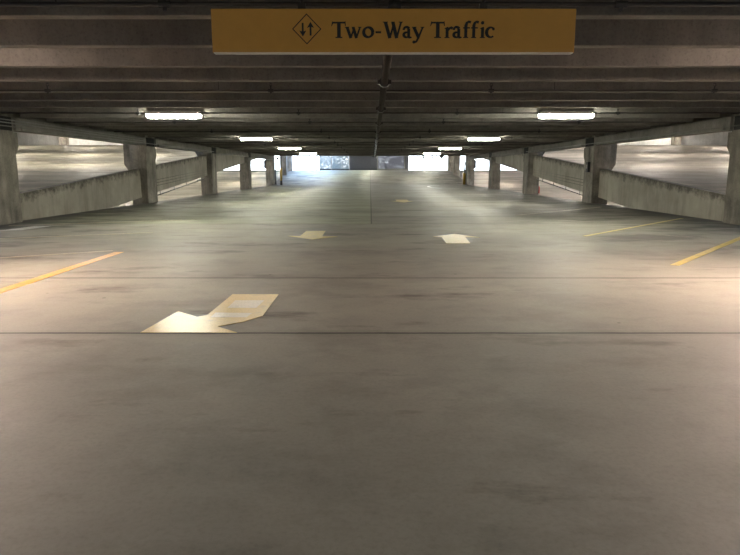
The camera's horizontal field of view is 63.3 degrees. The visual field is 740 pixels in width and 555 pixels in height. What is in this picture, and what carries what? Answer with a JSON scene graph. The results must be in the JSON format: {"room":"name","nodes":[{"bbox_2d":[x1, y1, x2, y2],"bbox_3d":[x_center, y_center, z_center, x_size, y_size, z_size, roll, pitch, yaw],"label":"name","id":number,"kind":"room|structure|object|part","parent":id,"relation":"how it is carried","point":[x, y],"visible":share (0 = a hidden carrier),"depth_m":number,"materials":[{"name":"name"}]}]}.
{"room":"parking garage","nodes":[
{"label":"parking garage","id":0,"kind":"room"},
{"bbox_2d":[14,132,122,144],"bbox_3d":[-34.000,-21.048,89.854,44.000,3.000,0.300,0,10,0],"label":"wall","id":1,"kind":"structure","parent":0,"point":[23,138],"depth_m":89.82,"materials":[{"name":"concrete"}]},
{"bbox_2d":[16,145,196,191],"bbox_3d":[-33.375,-6.673,40.456,45.250,8.060,110.000,0,10,0],"label":"floor","id":2,"kind":"structure","parent":0,"point":[38,166],"depth_m":49.18,"materials":[{"name":"concrete"}]},
{"bbox_2d":[58,137,68,144],"bbox_3d":[-45.500,-20.909,89.016,1.000,3.000,1.000,0,10,0],"label":"concrete column","id":3,"kind":"structure","parent":2,"relation":"on","point":[62,140],"depth_m":88.68,"materials":[{"name":"beige concrete"}]},
{"bbox_2d":[20,150,243,219],"bbox_3d":[-10.460,-5.907,33.382,0.220,3.915,32.940,0,10,0],"label":"wall","id":4,"kind":"structure","parent":0,"point":[106,191],"depth_m":23.57,"materials":[{"name":"concrete"}]},
{"bbox_2d":[158,179,203,194],"bbox_3d":[-10.460,-5.089,33.425,0.044,0.830,9.204,0,10,0],"label":"pipe rail","id":5,"kind":"object","parent":4,"relation":"attached to","point":[201,179],"visible":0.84,"depth_m":33.17,"materials":[{"name":"grey metal"}]},
{"bbox_2d":[111,170,279,207],"bbox_3d":[-33.375,-2.238,35.150,45.250,8.040,98.000,0,10,0],"label":"floor","id":6,"kind":"structure","parent":0,"point":[227,180],"depth_m":63.41,"materials":[{"name":"concrete"}]},
{"bbox_2d":[0,170,739,554],"bbox_3d":[0.000,-6.402,40.504,20.660,1.850,110.000,0,10,0],"label":"floor","id":7,"kind":"structure","parent":0,"point":[535,384],"depth_m":4.28,"materials":[{"name":"concrete"}]},
{"bbox_2d":[0,114,22,224],"bbox_3d":[-10.565,-2.781,16.671,1.070,4.350,1.400,0,10,0],"label":"concrete column","id":8,"kind":"structure","parent":7,"relation":"on","point":[10,202],"depth_m":16.68,"materials":[{"name":"grey concrete"}]},
{"bbox_2d":[0,226,48,230],"bbox_3d":[-8.825,-1.257,15.367,0.445,0.004,1.384,2,10,9],"label":"painted patch","id":9,"kind":"object","parent":7,"relation":"on","point":[31,227],"visible":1,"depth_m":15.32,"materials":[{"name":"white paint"}]},
{"bbox_2d":[0,250,112,257],"bbox_3d":[-6.825,-0.270,9.804,4.897,0.004,0.100,-6,12,-32],"label":"painted line","id":10,"kind":"object","parent":7,"relation":"on","point":[108,250],"visible":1,"depth_m":10.55,"materials":[{"name":"beige paint"}]},
{"bbox_2d":[0,252,122,293],"bbox_3d":[-4.525,0.132,7.539,0.170,0.004,6.800,0,10,0],"label":"painted line","id":11,"kind":"object","parent":7,"relation":"on","point":[11,287],"visible":1,"depth_m":8.60,"materials":[{"name":"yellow paint"}]},
{"bbox_2d":[0,232,152,238],"bbox_3d":[-7.400,-0.895,13.324,4.897,0.004,0.100,-5,11,-26],"label":"painted line","id":12,"kind":"object","parent":7,"relation":"on","point":[143,232],"visible":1,"depth_m":13.66,"materials":[{"name":"grey paint"}]},
{"bbox_2d":[11,219,194,225],"bbox_3d":[-7.500,-1.572,17.139,4.876,0.004,0.100,-5,11,-25],"label":"painted line","id":13,"kind":"object","parent":7,"relation":"on","point":[191,219],"visible":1,"depth_m":17.11,"materials":[{"name":"paint"}]},
{"bbox_2d":[123,135,157,204],"bbox_3d":[-10.565,-4.751,27.767,1.070,4.350,1.400,0,10,0],"label":"concrete column","id":14,"kind":"structure","parent":7,"relation":"on","point":[142,157],"depth_m":27.14,"materials":[{"name":"grey concrete"}]},
{"bbox_2d":[195,145,217,194],"bbox_3d":[-10.565,-6.731,38.923,1.070,4.350,1.400,0,10,0],"label":"concrete column","id":15,"kind":"structure","parent":7,"relation":"on","point":[209,184],"depth_m":38.36,"materials":[{"name":"grey concrete"}]},
{"bbox_2d":[140,294,278,332],"bbox_3d":[-1.590,0.350,6.308,1.000,0.005,1.720,0,10,0],"label":"painted arrow","id":16,"kind":"object","parent":7,"relation":"on","point":[237,308],"depth_m":6.01,"materials":[{"name":"beige paint"}]},
{"bbox_2d":[239,152,251,188],"bbox_3d":[-10.565,-8.802,50.337,1.070,4.438,1.400,0,10,0],"label":"concrete column","id":17,"kind":"structure","parent":7,"relation":"on","point":[245,168],"depth_m":49.73,"materials":[{"name":"grey concrete"}]},
{"bbox_2d":[265,156,274,185],"bbox_3d":[-10.565,-11.521,62.752,1.070,5.454,1.400,0,10,0],"label":"concrete column","id":18,"kind":"structure","parent":7,"relation":"on","point":[270,164],"depth_m":62.23,"materials":[{"name":"grey concrete"}]},
{"bbox_2d":[275,158,278,183],"bbox_3d":[-9.819,-11.189,63.210,0.544,2.840,0.237,-10,14,-44],"label":"drain pipe","id":19,"kind":"object","parent":18,"relation":"attached to","point":[275,158],"visible":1,"depth_m":62.98,"materials":[{"name":"white metal"}]},
{"bbox_2d":[280,168,281,184],"bbox_3d":[-9.200,-10.459,62.128,0.230,1.780,0.224,0,10,0],"label":"post","id":20,"kind":"object","parent":7,"relation":"on","point":[280,168],"visible":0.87,"depth_m":62.03,"materials":[{"name":"metal"}]},
{"bbox_2d":[280,156,286,175],"bbox_3d":[-10.275,-13.379,71.309,0.750,4.080,0.900,0,10,0],"label":"concrete column","id":21,"kind":"structure","parent":7,"relation":"on","point":[283,159],"depth_m":70.89,"materials":[{"name":"grey concrete"}]},
{"bbox_2d":[287,156,292,171],"bbox_3d":[-10.535,-14.828,78.161,0.750,3.620,0.900,0,10,0],"label":"concrete column","id":22,"kind":"structure","parent":7,"relation":"on","point":[289,158],"depth_m":77.73,"materials":[{"name":"grey concrete"}]},
{"bbox_2d":[292,231,336,238],"bbox_3d":[-1.290,-0.981,13.811,1.140,0.004,1.860,0,10,0],"label":"painted arrow","id":23,"kind":"object","parent":7,"relation":"on","point":[308,234],"depth_m":13.66,"materials":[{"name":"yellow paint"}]},
{"bbox_2d":[319,156,330,169],"bbox_3d":[-6.865,-18.013,92.272,1.851,2.950,0.120,0,10,0],"label":"mesh screen","id":24,"kind":"object","parent":7,"relation":"on","point":[324,161],"visible":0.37,"depth_m":92.31,"materials":[{"name":"blue metal"}]},
{"bbox_2d":[331,156,348,169],"bbox_3d":[-4.551,-18.013,92.272,2.777,2.950,0.120,0,10,0],"label":"mesh screen","id":25,"kind":"object","parent":7,"relation":"on","point":[337,162],"visible":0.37,"depth_m":92.31,"materials":[{"name":"blue metal"}]},
{"bbox_2d":[349,156,377,169],"bbox_3d":[-1.003,-18.013,92.272,4.320,2.950,0.120,0,10,0],"label":"mesh screen","id":26,"kind":"object","parent":7,"relation":"on","point":[355,162],"visible":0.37,"depth_m":92.32,"materials":[{"name":"grey metal"}]},
{"bbox_2d":[378,156,404,169],"bbox_3d":[3.240,-18.013,92.272,4.165,2.950,0.120,0,10,0],"label":"mesh screen","id":27,"kind":"object","parent":7,"relation":"on","point":[384,162],"visible":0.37,"depth_m":92.31,"materials":[{"name":"grey metal"}]},
{"bbox_2d":[405,156,408,169],"bbox_3d":[5.631,-18.013,92.272,0.617,2.950,0.120,0,10,0],"label":"mesh screen","id":28,"kind":"object","parent":7,"relation":"on","point":[406,157],"visible":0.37,"depth_m":92.31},
{"bbox_3d":[5.631,-18.048,92.266,0.517,2.780,0.040,0,10,0],"label":"panel","id":29,"kind":"part","parent":28,"relation":"part of","materials":[{"name":"grey metal"}]},
{"bbox_2d":[447,156,452,171],"bbox_3d":[10.535,-14.828,78.161,0.750,3.620,0.900,0,10,0],"label":"concrete column","id":30,"kind":"structure","parent":7,"relation":"on","point":[450,158],"depth_m":77.73,"materials":[{"name":"grey concrete"}]},
{"bbox_2d":[433,234,473,242],"bbox_3d":[1.925,-0.857,13.112,1.030,0.004,1.880,0,10,0],"label":"painted arrow","id":31,"kind":"object","parent":7,"relation":"on","point":[451,238],"depth_m":13.05,"materials":[{"name":"beige paint"}]},
{"bbox_2d":[453,156,459,176],"bbox_3d":[10.275,-13.379,71.309,0.750,4.080,0.900,0,10,0],"label":"concrete column","id":32,"kind":"structure","parent":7,"relation":"on","point":[456,159],"depth_m":70.91,"materials":[{"name":"grey concrete"}]},
{"bbox_2d":[465,156,474,185],"bbox_3d":[10.565,-11.521,62.752,1.070,5.454,1.400,0,10,0],"label":"concrete column","id":33,"kind":"structure","parent":7,"relation":"on","point":[469,164],"depth_m":62.21,"materials":[{"name":"grey concrete"}]},
{"bbox_2d":[463,158,465,183],"bbox_3d":[9.910,-11.162,63.085,0.260,2.829,0.589,0,10,0],"label":"drain pipe","id":34,"kind":"object","parent":33,"relation":"attached to","point":[464,173],"visible":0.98,"depth_m":62.90,"materials":[{"name":"metal"}]},
{"bbox_2d":[488,152,500,188],"bbox_3d":[10.565,-8.802,50.337,1.070,4.438,1.400,0,10,0],"label":"concrete column","id":35,"kind":"structure","parent":7,"relation":"on","point":[494,168],"depth_m":49.73,"materials":[{"name":"grey concrete"}]},
{"bbox_2d":[522,145,544,194],"bbox_3d":[10.565,-6.731,38.923,1.070,4.350,1.400,0,10,0],"label":"concrete column","id":36,"kind":"structure","parent":7,"relation":"on","point":[530,184],"depth_m":38.36,"materials":[{"name":"grey concrete"}]},
{"bbox_2d":[522,207,597,214],"bbox_3d":[7.150,-2.472,22.210,0.110,0.004,6.435,10,14,44],"label":"painted line","id":37,"kind":"object","parent":7,"relation":"on","point":[594,207],"visible":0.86,"depth_m":21.76,"materials":[{"name":"paint"}]},
{"bbox_2d":[582,135,616,204],"bbox_3d":[10.565,-4.751,27.767,1.070,4.350,1.400,0,10,0],"label":"concrete column","id":38,"kind":"structure","parent":7,"relation":"on","point":[601,156],"depth_m":27.12,"materials":[{"name":"grey concrete"}]},
{"bbox_2d":[586,147,590,171],"bbox_3d":[9.983,-5.397,27.429,0.130,1.140,0.260,0,10,0],"label":"junction box","id":39,"kind":"object","parent":38,"relation":"attached to","point":[588,163],"visible":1,"depth_m":27.39,"materials":[{"name":"grey metal"}]},
{"bbox_2d":[584,218,682,235],"bbox_3d":[7.270,-1.388,16.105,0.110,0.004,7.118,9,14,42],"label":"painted line","id":40,"kind":"object","parent":7,"relation":"on","point":[678,218],"visible":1,"depth_m":15.60,"materials":[{"name":"yellow paint"}]},
{"bbox_2d":[671,237,739,265],"bbox_3d":[7.175,-0.676,12.093,0.130,0.004,7.370,9,13,40],"label":"painted line","id":41,"kind":"object","parent":7,"relation":"on","point":[705,252],"visible":1,"depth_m":10.68,"materials":[{"name":"yellow paint"}]},
{"bbox_2d":[723,114,739,224],"bbox_3d":[10.565,-2.734,16.405,1.070,4.350,1.400,0,10,0],"label":"concrete column","id":42,"kind":"structure","parent":7,"relation":"on","point":[731,215],"depth_m":16.59,"materials":[{"name":"grey concrete"}]},
{"bbox_2d":[0,0,739,155],"bbox_3d":[0.000,-9.546,38.931,21.240,2.210,108.000,0,10,0],"label":"ceiling","id":43,"kind":"structure","parent":0,"point":[62,47],"depth_m":10.11,"materials":[{"name":"concrete"}]},
{"bbox_2d":[12,118,145,144],"bbox_3d":[-10.193,-5.208,21.861,0.455,0.345,9.970,0,10,0],"label":"ceiling beam","id":44,"kind":"structure","parent":43,"relation":"attached to","point":[22,130],"depth_m":20.14,"materials":[{"name":"concrete"}]},
{"bbox_2d":[145,108,200,118],"bbox_3d":[-5.100,-4.458,15.563,1.400,0.631,0.290,0,10,0],"label":"ceiling light","id":45,"kind":"object","parent":43,"relation":"hanging from","point":[151,116],"visible":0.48,"depth_m":15.49,"materials":[{"name":"white plastic"}]},
{"bbox_2d":[154,139,211,152],"bbox_3d":[-10.193,-7.183,32.987,0.455,0.345,10.030,0,10,0],"label":"ceiling beam","id":46,"kind":"structure","parent":43,"relation":"attached to","point":[159,142],"depth_m":31.88,"materials":[{"name":"concrete"}]},
{"bbox_2d":[216,148,248,156],"bbox_3d":[-10.193,-9.187,44.276,0.455,0.345,10.300,0,10,0],"label":"ceiling beam","id":47,"kind":"structure","parent":43,"relation":"attached to","point":[218,150],"depth_m":43.17,"materials":[{"name":"concrete"}]},
{"bbox_2d":[240,136,271,139],"bbox_3d":[-5.100,-6.461,26.846,1.400,0.631,0.290,0,10,0],"label":"ceiling light","id":48,"kind":"object","parent":43,"relation":"hanging from","point":[240,136],"visible":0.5,"depth_m":26.76,"materials":[{"name":"white plastic"}]},
{"bbox_2d":[251,153,272,159],"bbox_3d":[-10.193,-11.310,56.239,0.455,0.345,11.400,0,10,0],"label":"ceiling beam","id":49,"kind":"structure","parent":43,"relation":"attached to","point":[258,156],"depth_m":55.41,"materials":[{"name":"concrete"}]},
{"bbox_2d":[299,152,316,153],"bbox_3d":[-5.100,-10.466,49.414,1.400,0.631,0.290,0,10,0],"label":"ceiling light","id":50,"kind":"object","parent":43,"relation":"hanging from","point":[299,152],"visible":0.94,"depth_m":49.32,"materials":[{"name":"white plastic"}]},
{"bbox_2d":[0,0,739,10],"bbox_3d":[0.000,-2.688,5.204,18.900,0.705,0.064,0,10,0],"label":"pipe","id":51,"kind":"object","parent":43,"relation":"hanging from","point":[164,4],"visible":0.94,"depth_m":5.24,"materials":[{"name":"grey metal"}]},
{"bbox_2d":[0,108,739,114],"bbox_3d":[0.000,-4.441,15.077,18.900,0.705,0.064,0,10,0],"label":"pipe","id":52,"kind":"object","parent":43,"relation":"hanging from","point":[137,112],"visible":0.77,"depth_m":15.12,"materials":[{"name":"grey metal"}]},
{"bbox_2d":[0,82,739,93],"bbox_3d":[0.000,-3.690,10.846,18.900,0.705,0.064,0,10,0],"label":"pipe","id":53,"kind":"object","parent":43,"relation":"hanging from","point":[47,90],"visible":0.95,"depth_m":10.88,"materials":[{"name":"grey metal"}]},
{"bbox_2d":[54,118,685,123],"bbox_3d":[0.000,-4.941,17.898,18.900,0.705,0.064,0,10,0],"label":"pipe","id":54,"kind":"object","parent":43,"relation":"hanging from","point":[174,121],"visible":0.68,"depth_m":17.94,"materials":[{"name":"grey metal"}]},
{"bbox_2d":[114,129,625,132],"bbox_3d":[0.000,-5.693,22.129,18.900,0.705,0.064,0,10,0],"label":"pipe","id":55,"kind":"object","parent":43,"relation":"hanging from","point":[211,131],"visible":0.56,"depth_m":22.17,"materials":[{"name":"grey metal"}]},
{"bbox_2d":[155,136,584,138],"bbox_3d":[0.000,-6.444,26.361,18.900,0.705,0.064,0,10,0],"label":"pipe","id":56,"kind":"object","parent":43,"relation":"hanging from","point":[307,136],"visible":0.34,"depth_m":26.40,"materials":[{"name":"grey metal"}]},
{"bbox_2d":[185,141,554,142],"bbox_3d":[0.000,-7.195,30.592,18.900,0.705,0.064,0,10,0],"label":"pipe","id":57,"kind":"object","parent":43,"relation":"hanging from","point":[255,141],"visible":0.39,"depth_m":30.63,"materials":[{"name":"grey metal"}]},
{"bbox_2d":[201,143,538,145],"bbox_3d":[0.000,-7.695,33.413,18.900,0.705,0.064,0,10,0],"label":"pipe","id":58,"kind":"object","parent":43,"relation":"hanging from","point":[337,144],"visible":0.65,"depth_m":33.45,"materials":[{"name":"grey metal"}]},
{"bbox_2d":[220,146,519,148],"bbox_3d":[0.000,-8.447,37.644,18.900,0.705,0.064,0,10,0],"label":"pipe","id":59,"kind":"object","parent":43,"relation":"hanging from","point":[341,147],"visible":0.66,"depth_m":37.69,"materials":[{"name":"grey metal"}]},
{"bbox_2d":[263,154,476,154],"bbox_3d":[0.000,-11.200,53.159,18.900,0.705,0.064,0,10,0],"label":"pipe","id":60,"kind":"object","parent":43,"relation":"hanging from","point":[263,154],"visible":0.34,"depth_m":53.19,"materials":[{"name":"grey metal"}]},
{"bbox_2d":[373,0,400,157],"bbox_3d":[0.325,-7.419,32.402,0.257,0.766,56.001,0,10,0],"label":"pipe","id":61,"kind":"object","parent":43,"relation":"hanging from","point":[384,82],"visible":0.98,"depth_m":9.11,"materials":[{"name":"grey metal"}]},
{"bbox_2d":[211,0,575,54],"bbox_3d":[0.182,-2.310,4.602,2.814,1.140,0.081,0,10,0],"label":"traffic sign","id":62,"kind":"object","parent":43,"relation":"hanging from","point":[300,31],"visible":1,"depth_m":4.64,"materials":[{"name":"metal"}]},
{"bbox_3d":[0.182,-1.752,4.691,2.794,0.009,0.062,0,10,0],"label":"trim","id":63,"kind":"part","parent":62,"relation":"part of","materials":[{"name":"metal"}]},
{"bbox_2d":[423,152,440,153],"bbox_3d":[5.100,-10.466,49.414,1.400,0.631,0.290,0,10,0],"label":"ceiling light","id":64,"kind":"object","parent":43,"relation":"hanging from","point":[423,152],"visible":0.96,"depth_m":49.32,"materials":[{"name":"white plastic"}]},
{"bbox_2d":[467,153,488,159],"bbox_3d":[10.193,-11.310,56.239,0.455,0.345,11.400,0,10,0],"label":"ceiling beam","id":65,"kind":"structure","parent":43,"relation":"attached to","point":[480,156],"depth_m":55.41,"materials":[{"name":"concrete"}]},
{"bbox_2d":[468,136,499,139],"bbox_3d":[5.100,-6.461,26.846,1.400,0.631,0.290,0,10,0],"label":"ceiling light","id":66,"kind":"object","parent":43,"relation":"hanging from","point":[468,136],"visible":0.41,"depth_m":26.76,"materials":[{"name":"white plastic"}]},
{"bbox_2d":[491,148,523,156],"bbox_3d":[10.193,-9.187,44.276,0.455,0.345,10.300,0,10,0],"label":"ceiling beam","id":67,"kind":"structure","parent":43,"relation":"attached to","point":[521,150],"depth_m":43.17,"materials":[{"name":"concrete"}]},
{"bbox_2d":[528,139,585,152],"bbox_3d":[10.193,-7.183,32.987,0.455,0.345,10.030,0,10,0],"label":"ceiling beam","id":68,"kind":"structure","parent":43,"relation":"attached to","point":[580,142],"depth_m":31.89,"materials":[{"name":"concrete"}]},
{"bbox_2d":[539,108,594,118],"bbox_3d":[5.100,-4.458,15.563,1.400,0.631,0.290,0,10,0],"label":"ceiling light","id":69,"kind":"object","parent":43,"relation":"hanging from","point":[541,116],"visible":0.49,"depth_m":15.49,"materials":[{"name":"white plastic"}]},
{"bbox_2d":[594,117,732,144],"bbox_3d":[10.193,-5.185,21.728,0.455,0.345,10.240,0,10,0],"label":"ceiling beam","id":70,"kind":"structure","parent":43,"relation":"attached to","point":[722,122],"depth_m":20.01,"materials":[{"name":"concrete"}]},
{"bbox_3d":[-10.193,-1.486,0.889,0.455,0.345,30.030,0,10,0],"label":"ceiling beam","id":71,"kind":"structure","parent":43,"relation":"attached to","visible":0},
{"bbox_2d":[0,118,141,138],"bbox_3d":[-9.985,-3.842,13.689,0.028,0.028,26.300,0,10,0],"label":"conduit","id":72,"kind":"object","parent":71,"relation":"attached to","point":[0,118],"visible":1,"depth_m":19.46,"materials":[{"name":"grey metal"}]},
{"bbox_2d":[0,121,143,140],"bbox_3d":[-9.985,-3.763,13.703,0.028,0.028,26.300,0,10,0],"label":"conduit","id":73,"kind":"object","parent":71,"relation":"attached to","point":[0,121],"visible":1,"depth_m":19.59,"materials":[{"name":"grey metal"}]},
{"bbox_2d":[0,125,213,151],"bbox_3d":[-9.930,-4.687,19.481,0.028,0.028,38.000,0,10,0],"label":"conduit","id":74,"kind":"object","parent":71,"relation":"attached to","point":[0,125],"visible":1,"depth_m":20.81,"materials":[{"name":"grey metal"}]},
{"bbox_2d":[460,170,628,207],"bbox_3d":[33.375,-2.238,35.150,45.250,8.040,98.000,0,10,0],"label":"floor","id":75,"kind":"structure","parent":0,"point":[510,180],"depth_m":63.41,"materials":[{"name":"concrete"}]},
{"bbox_2d":[496,150,725,220],"bbox_3d":[10.460,-5.873,33.250,0.220,3.937,33.210,0,10,0],"label":"wall","id":76,"kind":"structure","parent":0,"point":[633,191],"depth_m":23.30,"materials":[{"name":"concrete"}]},
{"bbox_2d":[536,179,581,194],"bbox_3d":[10.460,-5.089,33.425,0.044,0.830,9.204,0,10,0],"label":"pipe rail","id":77,"kind":"object","parent":76,"relation":"attached to","point":[536,179],"visible":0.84,"depth_m":33.17,"materials":[{"name":"grey metal"}]},
{"bbox_2d":[543,145,729,192],"bbox_3d":[33.375,-6.673,40.456,45.250,8.060,110.000,0,10,0],"label":"floor","id":78,"kind":"structure","parent":0,"point":[700,166],"depth_m":49.18,"materials":[{"name":"concrete"}]},
{"bbox_2d":[671,137,681,144],"bbox_3d":[45.500,-20.909,89.016,1.000,3.000,1.000,0,10,0],"label":"concrete column","id":79,"kind":"structure","parent":78,"relation":"on","point":[675,140],"depth_m":88.68,"materials":[{"name":"beige concrete"}]},
{"bbox_2d":[617,131,731,144],"bbox_3d":[34.000,-21.048,89.854,44.000,3.000,0.300,0,10,0],"label":"wall","id":80,"kind":"structure","parent":0,"point":[720,138],"depth_m":89.79,"materials":[{"name":"concrete"}]},
{"bbox_3d":[10.193,-1.462,0.756,0.455,0.345,29.760,0,10,0],"label":"ceiling beam","id":81,"kind":"structure","parent":0,"visible":0},
{"bbox_2d":[526,125,739,151],"bbox_3d":[9.930,-4.687,19.481,0.028,0.028,38.000,0,10,0],"label":"conduit","id":82,"kind":"object","parent":81,"relation":"attached to","point":[733,125],"visible":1,"depth_m":20.81,"materials":[{"name":"grey metal"}]}
]}

